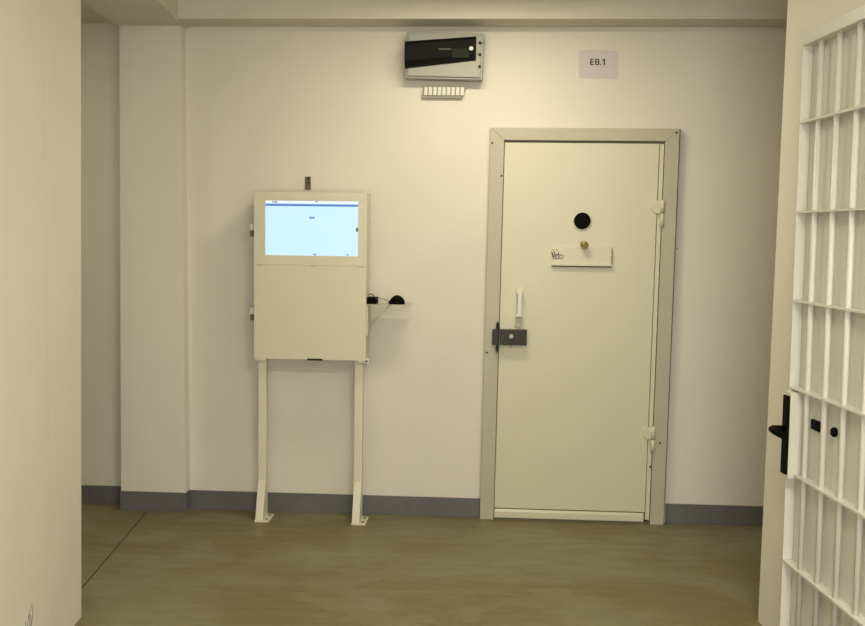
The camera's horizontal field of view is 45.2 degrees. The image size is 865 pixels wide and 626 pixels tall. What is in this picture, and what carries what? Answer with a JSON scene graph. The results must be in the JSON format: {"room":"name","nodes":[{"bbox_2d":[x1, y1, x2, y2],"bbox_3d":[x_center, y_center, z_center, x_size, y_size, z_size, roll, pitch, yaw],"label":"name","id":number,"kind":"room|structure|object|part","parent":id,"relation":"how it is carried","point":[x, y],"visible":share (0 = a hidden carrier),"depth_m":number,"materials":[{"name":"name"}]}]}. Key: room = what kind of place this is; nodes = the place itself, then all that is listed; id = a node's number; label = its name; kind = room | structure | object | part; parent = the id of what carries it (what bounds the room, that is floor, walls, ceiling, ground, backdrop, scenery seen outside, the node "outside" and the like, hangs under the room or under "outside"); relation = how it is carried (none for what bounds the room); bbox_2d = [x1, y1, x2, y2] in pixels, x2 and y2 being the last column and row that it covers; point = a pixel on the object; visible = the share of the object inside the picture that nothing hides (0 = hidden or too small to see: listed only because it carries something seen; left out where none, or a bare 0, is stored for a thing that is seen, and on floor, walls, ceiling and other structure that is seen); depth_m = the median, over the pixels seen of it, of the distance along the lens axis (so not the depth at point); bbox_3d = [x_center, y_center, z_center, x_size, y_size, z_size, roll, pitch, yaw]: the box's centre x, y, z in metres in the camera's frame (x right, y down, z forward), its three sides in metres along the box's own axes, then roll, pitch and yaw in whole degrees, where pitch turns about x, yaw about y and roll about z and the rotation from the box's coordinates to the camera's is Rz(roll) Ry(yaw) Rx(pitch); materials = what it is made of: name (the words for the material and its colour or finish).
{"room":"prison interior","nodes":[
{"label":"prison interior","id":0,"kind":"room"},
{"bbox_2d":[42,0,80,625],"bbox_3d":[-2.250,-0.029,1.323,2.003,2.850,5.928,1,4,-3],"label":"wall","id":1,"kind":"structure","parent":0,"point":[61,19],"depth_m":3.84,"materials":[{"name":"paint"}]},
{"bbox_2d":[0,0,51,625],"bbox_3d":[-1.231,0.008,1.019,0.004,2.850,5.225,1,4,-3],"label":"wall","id":2,"kind":"structure","parent":1,"relation":"attached to","point":[25,556],"depth_m":3.40,"materials":[{"name":"paint"}]},
{"bbox_2d":[25,605,32,625],"bbox_3d":[-1.351,1.050,3.478,0.003,0.133,0.086,1,4,-3],"label":"scribble","id":3,"kind":"object","parent":1,"relation":"attached to","point":[29,615],"visible":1,"depth_m":3.49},
{"bbox_2d":[81,0,110,22],"bbox_3d":[-2.490,-1.619,4.804,1.570,0.220,1.670,1,4,4],"label":"ceiling","id":4,"kind":"structure","parent":0,"point":[88,14],"depth_m":5.42,"materials":[{"name":"paint"}]},
{"bbox_2d":[81,23,120,485],"bbox_3d":[-2.285,-0.374,5.801,1.900,2.850,0.150,1,4,4],"label":"wall","id":5,"kind":"structure","parent":0,"point":[100,56],"depth_m":5.70,"materials":[{"name":"paint"}]},
{"bbox_2d":[81,485,120,503],"bbox_3d":[-2.473,1.000,5.836,1.570,0.100,0.012,1,4,4],"label":"baseboard","id":6,"kind":"structure","parent":5,"relation":"attached to","point":[99,494],"depth_m":5.79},
{"bbox_2d":[83,0,187,28],"bbox_3d":[-1.452,-1.581,4.740,0.377,0.258,1.715,1,4,-2],"label":"beam","id":7,"kind":"structure","parent":0,"point":[118,12],"depth_m":5.14,"materials":[{"name":"paint"}]},
{"bbox_2d":[119,26,189,492],"bbox_3d":[-1.494,-0.348,5.611,0.359,2.850,0.130,1,4,4],"label":"column","id":8,"kind":"structure","parent":0,"point":[155,433],"depth_m":5.55,"materials":[{"name":"paint"}]},
{"bbox_2d":[120,490,189,511],"bbox_3d":[-1.515,1.021,5.683,0.367,0.107,0.073,1,4,4],"label":"baseboard","id":9,"kind":"structure","parent":8,"relation":"attached to","point":[129,500],"depth_m":5.65,"materials":[{"name":"grey paint"}]},
{"bbox_2d":[74,503,761,625],"bbox_3d":[0.005,1.421,2.097,7.400,0.100,7.700,1,4,4],"label":"floor","id":10,"kind":"structure","parent":0,"point":[193,567],"depth_m":4.71,"materials":[{"name":"brown concrete"}]},
{"bbox_2d":[81,511,146,588],"bbox_3d":[-1.510,1.145,4.788,0.006,0.005,1.716,1,4,-3],"label":"joint","id":11,"kind":"object","parent":10,"relation":"attached to","point":[146,511],"depth_m":4.93,"materials":[{"name":"brown"}]},
{"bbox_2d":[249,192,411,524],"bbox_3d":[-0.537,0.236,5.493,0.846,1.728,0.232,1,4,4],"label":"information kiosk","id":12,"kind":"object","parent":10,"relation":"on","point":[312,249],"visible":0.97,"depth_m":5.39,"materials":[{"name":"paint"}]},
{"bbox_3d":[-0.902,0.656,5.535,0.042,0.862,0.042,1,4,4],"label":"leg","id":13,"kind":"part","parent":12,"relation":"part of","materials":[{"name":"beige metal"}]},
{"bbox_3d":[-0.895,1.091,5.536,0.076,0.007,0.144,1,4,4],"label":"plate","id":14,"kind":"part","parent":12,"relation":"part of","materials":[{"name":"beige metal"}]},
{"bbox_3d":[-0.636,-0.002,5.404,0.586,0.490,0.014,1,4,4],"label":"panel","id":15,"kind":"part","parent":12,"relation":"part of","materials":[{"name":"beige metal"}]},
{"bbox_3d":[-0.391,0.665,5.503,0.042,0.862,0.042,1,4,4],"label":"leg","id":16,"kind":"part","parent":12,"relation":"part of","materials":[{"name":"beige metal"}]},
{"bbox_3d":[-0.384,1.100,5.504,0.076,0.007,0.144,1,4,4],"label":"plate","id":17,"kind":"part","parent":12,"relation":"part of","materials":[{"name":"beige metal"}]},
{"bbox_3d":[-0.337,0.033,5.471,0.008,0.161,0.120,1,4,4],"label":"shelf rail","id":18,"kind":"part","parent":12,"relation":"part of","materials":[{"name":"beige metal"}]},
{"bbox_2d":[367,294,377,303],"bbox_3d":[-0.313,-0.076,5.442,0.050,0.053,0.087,1,4,4],"label":"card reader","id":19,"kind":"object","parent":12,"relation":"on","point":[371,299],"visible":1,"depth_m":5.40,"materials":[{"name":"black plastic"}]},
{"bbox_2d":[367,303,411,305],"bbox_3d":[-0.225,-0.047,5.457,0.230,0.004,0.130,1,4,4],"label":"shelf","id":20,"kind":"object","parent":12,"relation":"attached to","point":[406,304],"depth_m":5.40,"materials":[{"name":"metal"}]},
{"bbox_2d":[377,295,404,304],"bbox_3d":[-0.218,-0.070,5.427,0.150,0.047,0.058,1,4,4],"label":"computer mouse","id":21,"kind":"object","parent":12,"relation":"on","point":[396,299],"visible":1,"depth_m":5.41,"materials":[{"name":"black plastic"}]},
{"bbox_2d":[178,0,787,26],"bbox_3d":[1.226,-1.591,5.254,5.068,0.246,0.205,1,4,4],"label":"beam","id":22,"kind":"structure","parent":0,"point":[193,13],"depth_m":5.24,"materials":[{"name":"paint"}]},
{"bbox_2d":[185,27,786,522],"bbox_3d":[1.206,-0.308,5.557,5.100,2.850,0.200,1,4,4],"label":"wall","id":23,"kind":"structure","parent":0,"point":[268,109],"depth_m":5.52,"materials":[{"name":"paint"}]},
{"bbox_2d":[305,176,310,189],"bbox_3d":[-0.664,-0.693,5.542,0.030,0.069,0.009,1,4,4],"label":"wall plate","id":24,"kind":"object","parent":23,"relation":"attached to","point":[307,178],"visible":1,"depth_m":5.54,"materials":[{"name":"brown metal"}]},
{"bbox_2d":[422,87,465,98],"bbox_3d":[0.060,-1.155,5.449,0.231,0.060,0.032,1,4,4],"label":"block","id":25,"kind":"object","parent":23,"relation":"attached to","point":[428,92],"visible":1,"depth_m":5.44,"materials":[{"name":"white plastic"}]},
{"bbox_2d":[404,32,484,81],"bbox_3d":[0.063,-1.329,5.380,0.407,0.246,0.142,1,4,4],"label":"box","id":26,"kind":"object","parent":23,"relation":"attached to","point":[428,56],"visible":1,"depth_m":5.34,"materials":[{"name":"grey plastic"}]},
{"bbox_2d":[190,490,762,525],"bbox_3d":[1.197,1.068,5.556,5.068,0.105,0.012,1,4,4],"label":"baseboard","id":27,"kind":"structure","parent":23,"relation":"attached to","point":[199,499],"depth_m":5.64,"materials":[{"name":"grey paint"}]},
{"bbox_2d":[480,128,680,524],"bbox_3d":[0.767,0.079,5.468,1.002,2.080,0.091,1,4,4],"label":"door","id":28,"kind":"structure","parent":23,"relation":"in","point":[581,242],"depth_m":5.47,"materials":[{"name":"paint"}]},
{"bbox_3d":[0.453,0.047,5.485,0.036,0.052,0.024,1,4,4],"label":"handle mount","id":29,"kind":"part","parent":28,"relation":"part of","materials":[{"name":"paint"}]},
{"bbox_3d":[0.457,-0.050,5.464,0.037,0.142,0.051,1,4,4],"label":"pull handle","id":30,"kind":"part","parent":28,"relation":"part of","materials":[{"name":"white plastic"}]},
{"bbox_3d":[0.728,1.079,5.568,0.792,0.045,0.036,1,4,4],"label":"drip rail","id":31,"kind":"part","parent":28,"relation":"part of","materials":[{"name":"beige metal"}]},
{"bbox_3d":[0.740,1.108,5.574,0.825,0.011,0.040,1,4,4],"label":"sill","id":32,"kind":"part","parent":28,"relation":"part of","materials":[{"name":"beige metal"}]},
{"bbox_3d":[0.791,-0.353,5.419,0.041,0.043,0.057,1,4,4],"label":"brass knob","id":33,"kind":"part","parent":28,"relation":"part of","materials":[{"name":"gold metal"}]},
{"bbox_2d":[579,50,617,78],"bbox_3d":[0.863,-1.291,5.402,0.205,0.148,0.002,1,4,4],"label":"paper sign","id":34,"kind":"object","parent":23,"relation":"attached to","point":[599,64],"visible":1,"depth_m":5.40,"materials":[{"name":"white paper"}]},
{"bbox_2d":[758,0,864,625],"bbox_3d":[2.309,0.041,1.200,2.341,2.850,5.567,1,4,4],"label":"wall","id":35,"kind":"structure","parent":0,"point":[803,16],"depth_m":3.92,"materials":[{"name":"paint"}]},
{"bbox_2d":[768,5,864,625],"bbox_3d":[1.288,0.166,3.242,0.127,2.222,1.006,1,4,-3],"label":"gate","id":36,"kind":"object","parent":35,"relation":"attached to","point":[821,432],"visible":1,"depth_m":3.49,"materials":[{"name":"white metal"}]},
{"bbox_3d":[1.232,0.420,3.674,0.061,0.030,0.123,1,4,-3],"label":"lever","id":37,"kind":"part","parent":36,"relation":"part of","materials":[{"name":"black plastic"}]},
{"bbox_3d":[1.263,0.435,3.725,0.010,0.282,0.042,1,4,-3],"label":"handle plate","id":38,"kind":"part","parent":36,"relation":"part of","materials":[{"name":"black plastic"}]},
{"bbox_3d":[1.319,0.940,3.316,0.037,0.008,0.980,1,4,-3],"label":"rail","id":39,"kind":"part","parent":36,"relation":"part of","materials":[{"name":"white metal"}]},
{"bbox_3d":[1.327,0.305,3.267,0.037,0.008,0.980,1,4,-3],"label":"rail","id":40,"kind":"part","parent":36,"relation":"part of","materials":[{"name":"white metal"}]},
{"bbox_3d":[1.323,0.611,3.291,0.037,0.008,0.980,1,4,-3],"label":"rail","id":41,"kind":"part","parent":36,"relation":"part of","materials":[{"name":"white metal"}]},
{"bbox_3d":[1.331,-0.006,3.243,0.037,0.008,0.980,1,4,-3],"label":"rail","id":42,"kind":"part","parent":36,"relation":"part of","materials":[{"name":"white metal"}]},
{"bbox_3d":[1.335,-0.321,3.219,0.037,0.008,0.980,1,4,-3],"label":"rail","id":43,"kind":"part","parent":36,"relation":"part of","materials":[{"name":"white metal"}]},
{"bbox_3d":[1.339,-0.635,3.195,0.037,0.008,0.980,1,4,-3],"label":"rail","id":44,"kind":"part","parent":36,"relation":"part of","materials":[{"name":"white metal"}]},
{"bbox_3d":[1.329,0.395,3.443,0.017,0.032,0.032,1,4,-3],"label":"latch knob","id":45,"kind":"part","parent":36,"relation":"part of","materials":[{"name":"black plastic"}]}
]}

